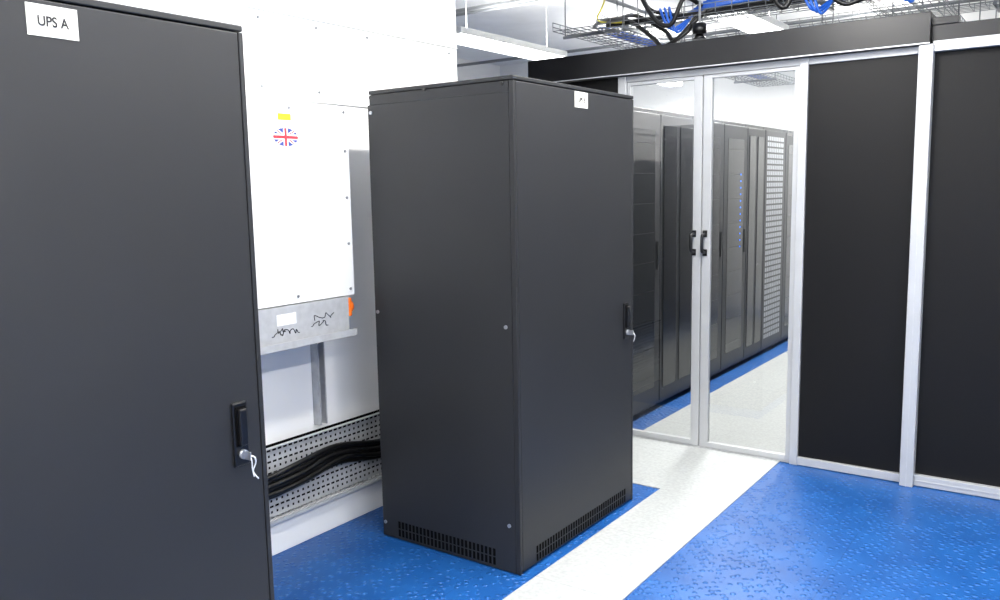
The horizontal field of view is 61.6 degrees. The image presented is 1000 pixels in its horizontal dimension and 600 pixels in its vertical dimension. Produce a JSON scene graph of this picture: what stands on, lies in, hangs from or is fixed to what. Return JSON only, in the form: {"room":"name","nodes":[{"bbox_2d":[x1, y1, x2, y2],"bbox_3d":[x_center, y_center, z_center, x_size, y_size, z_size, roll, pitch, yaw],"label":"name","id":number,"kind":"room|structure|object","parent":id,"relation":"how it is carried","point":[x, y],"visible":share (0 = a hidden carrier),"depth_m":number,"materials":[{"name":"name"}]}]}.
{"room":"server room","nodes":[
{"label":"server room","id":0,"kind":"room"},
{"bbox_2d":[243,4,381,518],"bbox_3d":[-2.283,-0.311,1.901,0.150,3.350,6.900,4,9,35],"label":"wall","id":1,"kind":"structure","parent":0,"point":[351,367],"depth_m":4.00,"materials":[{"name":"white paint"}]},
{"bbox_2d":[99,0,457,107],"bbox_3d":[-1.221,-1.365,3.149,0.018,1.125,3.390,4,9,35],"label":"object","id":2,"kind":"structure","parent":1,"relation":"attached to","point":[337,52],"depth_m":3.83,"materials":[{"name":"white"}]},
{"bbox_2d":[258,296,356,354],"bbox_3d":[-0.942,0.102,3.495,0.251,0.172,0.730,4,9,35],"label":"mounting bracket","id":3,"kind":"object","parent":1,"relation":"attached to","point":[284,327],"visible":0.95,"depth_m":3.49,"materials":[{"name":"metal"}]},
{"bbox_2d":[246,97,354,308],"bbox_3d":[-0.945,-0.397,3.462,0.224,0.818,0.700,4,9,35],"label":"enclosure","id":4,"kind":"object","parent":3,"relation":"on","point":[299,152],"visible":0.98,"depth_m":3.45,"materials":[{"name":"white metal"}]},
{"bbox_2d":[310,342,327,424],"bbox_3d":[-0.983,0.389,3.641,0.048,0.430,0.561,4,9,35],"label":"channel","id":5,"kind":"object","parent":1,"relation":"attached to","point":[317,352],"visible":0.34,"depth_m":3.85,"materials":[{"name":"metal"}]},
{"bbox_2d":[266,410,381,525],"bbox_3d":[-1.071,0.815,3.536,0.078,0.331,3.080,4,9,35],"label":"cable tray","id":6,"kind":"object","parent":1,"relation":"attached to","point":[281,454],"visible":0.16,"depth_m":3.89,"materials":[{"name":"metal"}]},
{"bbox_2d":[268,439,380,499],"bbox_3d":[-1.065,0.815,3.483,0.045,0.181,2.800,4,9,35],"label":"cable bundle","id":7,"kind":"object","parent":6,"relation":"attached to","point":[350,451],"visible":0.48,"depth_m":3.80,"materials":[{"name":"black rubber"}]},
{"bbox_2d":[270,475,382,555],"bbox_3d":[-2.116,1.269,2.134,0.045,0.150,6.700,4,9,35],"label":"baseboard","id":8,"kind":"structure","parent":1,"relation":"attached to","point":[286,534],"depth_m":3.91,"materials":[{"name":"white"}]},
{"bbox_2d":[457,58,499,80],"bbox_3d":[-3.890,-0.951,6.985,0.100,3.350,13.400,4,9,35],"label":"wall","id":9,"kind":"structure","parent":0,"point":[479,71],"depth_m":11.69,"materials":[{"name":"white paint"}]},
{"bbox_2d":[272,338,999,599],"bbox_3d":[0.587,1.089,4.073,10.800,0.100,13.400,4,9,35],"label":"floor","id":10,"kind":"structure","parent":0,"point":[799,532],"depth_m":3.62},
{"bbox_2d":[0,0,274,599],"bbox_3d":[-1.244,0.315,2.134,0.837,2.010,1.010,4,9,35],"label":"tall cabinet","id":11,"kind":"object","parent":10,"relation":"on","point":[133,459],"visible":1,"depth_m":1.98,"materials":[{"name":"black metal"}]},
{"bbox_2d":[368,75,634,574],"bbox_3d":[0.071,0.059,3.919,0.816,2.003,1.025,4,9,35],"label":"tall cabinet","id":12,"kind":"object","parent":10,"relation":"on","point":[502,206],"visible":1,"depth_m":3.55,"materials":[{"name":"black metal"}]},
{"bbox_2d":[502,488,731,599],"bbox_3d":[-1.062,1.418,1.412,0.385,0.004,7.120,4,9,35],"label":"walkway","id":13,"kind":"object","parent":10,"relation":"on","point":[612,563],"visible":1,"depth_m":3.65,"materials":[{"name":"white tile"}]},
{"bbox_2d":[633,107,659,415],"bbox_3d":[0.548,-0.254,5.888,0.985,2.089,0.596,4,9,35],"label":"rack","id":14,"kind":"object","parent":10,"relation":"on","point":[646,122],"visible":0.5,"depth_m":5.66,"materials":[{"name":"black metal"}]},
{"bbox_2d":[656,110,693,403],"bbox_3d":[0.893,-0.324,6.374,0.981,2.089,0.596,4,9,35],"label":"rack","id":15,"kind":"object","parent":10,"relation":"on","point":[676,129],"visible":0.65,"depth_m":6.05,"materials":[{"name":"black metal"}]},
{"bbox_2d":[633,440,775,502],"bbox_3d":[0.093,0.878,5.350,3.100,0.004,0.700,4,9,35],"label":"walkway","id":16,"kind":"object","parent":10,"relation":"on","point":[687,471],"visible":0.36,"depth_m":4.65,"materials":[{"name":"white tile"}]},
{"bbox_2d":[689,116,723,386],"bbox_3d":[1.242,-0.394,6.857,0.985,2.089,0.596,4,9,35],"label":"rack","id":17,"kind":"object","parent":10,"relation":"on","point":[718,135],"visible":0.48,"depth_m":6.71,"materials":[{"name":"black metal"}]},
{"bbox_2d":[633,351,787,464],"bbox_3d":[2.737,0.588,7.179,0.930,0.004,5.380,4,9,35],"label":"walkway","id":18,"kind":"object","parent":10,"relation":"on","point":[749,410],"visible":0.29,"depth_m":5.74,"materials":[{"name":"white tile"}]},
{"bbox_2d":[715,120,747,374],"bbox_3d":[1.575,-0.461,7.321,0.985,2.089,0.546,4,9,35],"label":"rack","id":19,"kind":"object","parent":10,"relation":"on","point":[735,134],"visible":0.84,"depth_m":7.02,"materials":[{"name":"black metal"}]},
{"bbox_2d":[738,124,765,362],"bbox_3d":[1.868,-0.521,7.734,0.981,2.089,0.466,4,9,35],"label":"rack","id":20,"kind":"object","parent":10,"relation":"on","point":[754,194],"visible":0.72,"depth_m":7.43,"materials":[{"name":"black metal"}]},
{"bbox_2d":[528,11,999,499],"bbox_3d":[2.139,-0.218,4.263,4.645,2.386,0.162,4,9,35],"label":"partition wall","id":21,"kind":"structure","parent":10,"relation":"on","point":[895,370],"depth_m":4.33,"materials":[{"name":"silver"}]},
{"bbox_2d":[628,76,703,445],"bbox_3d":[0.976,-0.213,5.061,0.476,2.186,0.091,4,9,35],"label":"door","id":22,"kind":"structure","parent":21,"relation":"attached to","point":[696,233],"depth_m":4.96,"materials":[{"name":"metal"}]},
{"bbox_2d":[699,66,799,460],"bbox_3d":[1.396,-0.182,4.765,0.537,2.186,0.091,4,9,35],"label":"door","id":23,"kind":"structure","parent":21,"relation":"attached to","point":[708,122],"depth_m":4.84,"materials":[{"name":"metal"}]},
{"bbox_2d":[758,127,785,351],"bbox_3d":[2.177,-0.584,8.166,0.978,2.089,0.596,4,9,35],"label":"rack","id":24,"kind":"object","parent":10,"relation":"on","point":[775,139],"visible":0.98,"depth_m":7.86,"materials":[{"name":"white metal"}]},
{"bbox_2d":[778,130,793,341],"bbox_3d":[2.526,-0.654,8.649,0.985,2.089,0.596,4,9,35],"label":"rack","id":25,"kind":"object","parent":10,"relation":"on","point":[789,134],"visible":0.17,"depth_m":8.21,"materials":[{"name":"black metal"}]},
{"bbox_2d":[455,0,998,65],"bbox_3d":[0.523,-2.330,3.623,10.800,0.100,13.400,4,9,35],"label":"ceiling","id":26,"kind":"structure","parent":0,"point":[527,23],"depth_m":8.92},
{"bbox_2d":[456,0,566,59],"bbox_3d":[0.076,-2.425,7.150,0.200,0.615,1.600,4,9,35],"label":"fluorescent light","id":27,"kind":"object","parent":26,"relation":"hanging from","point":[465,36],"visible":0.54,"depth_m":7.01,"materials":[{"name":"white plastic"},{"name":"painted metal"}]},
{"bbox_2d":[622,40,681,86],"bbox_3d":[1.638,-2.751,9.328,0.200,0.595,1.600,4,9,35],"label":"fluorescent light","id":28,"kind":"object","parent":26,"relation":"hanging from","point":[673,83],"visible":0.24,"depth_m":9.82,"materials":[{"name":"white plastic"}]},
{"bbox_2d":[552,0,794,86],"bbox_3d":[1.856,-2.507,7.752,0.460,0.677,4.556,4,9,35],"label":"basket tray","id":29,"kind":"object","parent":26,"relation":"hanging from","point":[585,35],"visible":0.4,"depth_m":6.57,"materials":[{"name":"grey metal"}]},
{"bbox_2d":[692,0,706,40],"bbox_3d":[1.192,-2.015,4.986,0.084,0.905,0.084,4,9,35],"label":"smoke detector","id":30,"kind":"object","parent":26,"relation":"hanging from","point":[699,29],"visible":0.94,"depth_m":5.01,"materials":[{"name":"black plastic"}]},
{"bbox_2d":[456,0,984,66],"bbox_3d":[2.651,-2.501,6.533,10.500,0.136,5.800,4,9,35],"label":"conduit","id":31,"kind":"object","parent":26,"relation":"attached to","point":[508,3],"visible":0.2,"depth_m":7.63,"materials":[{"name":"silver metal"}]},
{"bbox_2d":[592,0,863,44],"bbox_3d":[2.248,-1.948,4.432,4.630,0.935,0.726,6,10,41],"label":"power cables","id":32,"kind":"object","parent":26,"relation":"hanging from","point":[660,25],"visible":0.77,"depth_m":5.12,"materials":[{"name":"black plastic"}]},
{"bbox_2d":[596,0,881,36],"bbox_3d":[3.219,-1.960,3.789,6.155,0.777,0.360,4,9,35],"label":"basket tray","id":33,"kind":"object","parent":26,"relation":"hanging from","point":[623,26],"visible":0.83,"depth_m":5.15,"materials":[{"name":"grey metal"}]},
{"bbox_2d":[694,0,789,33],"bbox_3d":[1.776,-2.301,6.043,0.200,0.635,1.450,4,9,35],"label":"fluorescent light","id":34,"kind":"object","parent":26,"relation":"hanging from","point":[765,23],"visible":0.3,"depth_m":6.13,"materials":[{"name":"glowing white plastic diffuser"},{"name":"white painted metal"}]},
{"bbox_2d":[596,0,914,78],"bbox_3d":[1.896,-2.245,6.421,2.580,0.852,5.687,-2,8,-4],"label":"cables","id":35,"kind":"object","parent":26,"relation":"hanging from","point":[822,9],"visible":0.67,"depth_m":5.15,"materials":[{"name":"blue plastic"}]},
{"bbox_2d":[661,0,999,42],"bbox_3d":[4.265,-2.358,5.707,6.705,0.527,0.360,4,9,35],"label":"basket tray","id":36,"kind":"object","parent":26,"relation":"hanging from","point":[996,6],"visible":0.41,"depth_m":6.57,"materials":[{"name":"grey metal"}]},
{"bbox_2d":[861,0,996,21],"bbox_3d":[3.516,-2.391,6.641,0.460,0.677,4.456,4,9,35],"label":"basket tray","id":37,"kind":"object","parent":26,"relation":"hanging from","point":[892,2],"visible":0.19,"depth_m":5.54,"materials":[{"name":"grey metal"}]},
{"bbox_2d":[500,5,999,130],"bbox_3d":[4.460,-1.410,9.297,10.800,3.350,0.100,4,9,35],"label":"wall","id":38,"kind":"structure","parent":0,"point":[771,106],"depth_m":10.21,"materials":[{"name":"white paint"}]}
]}

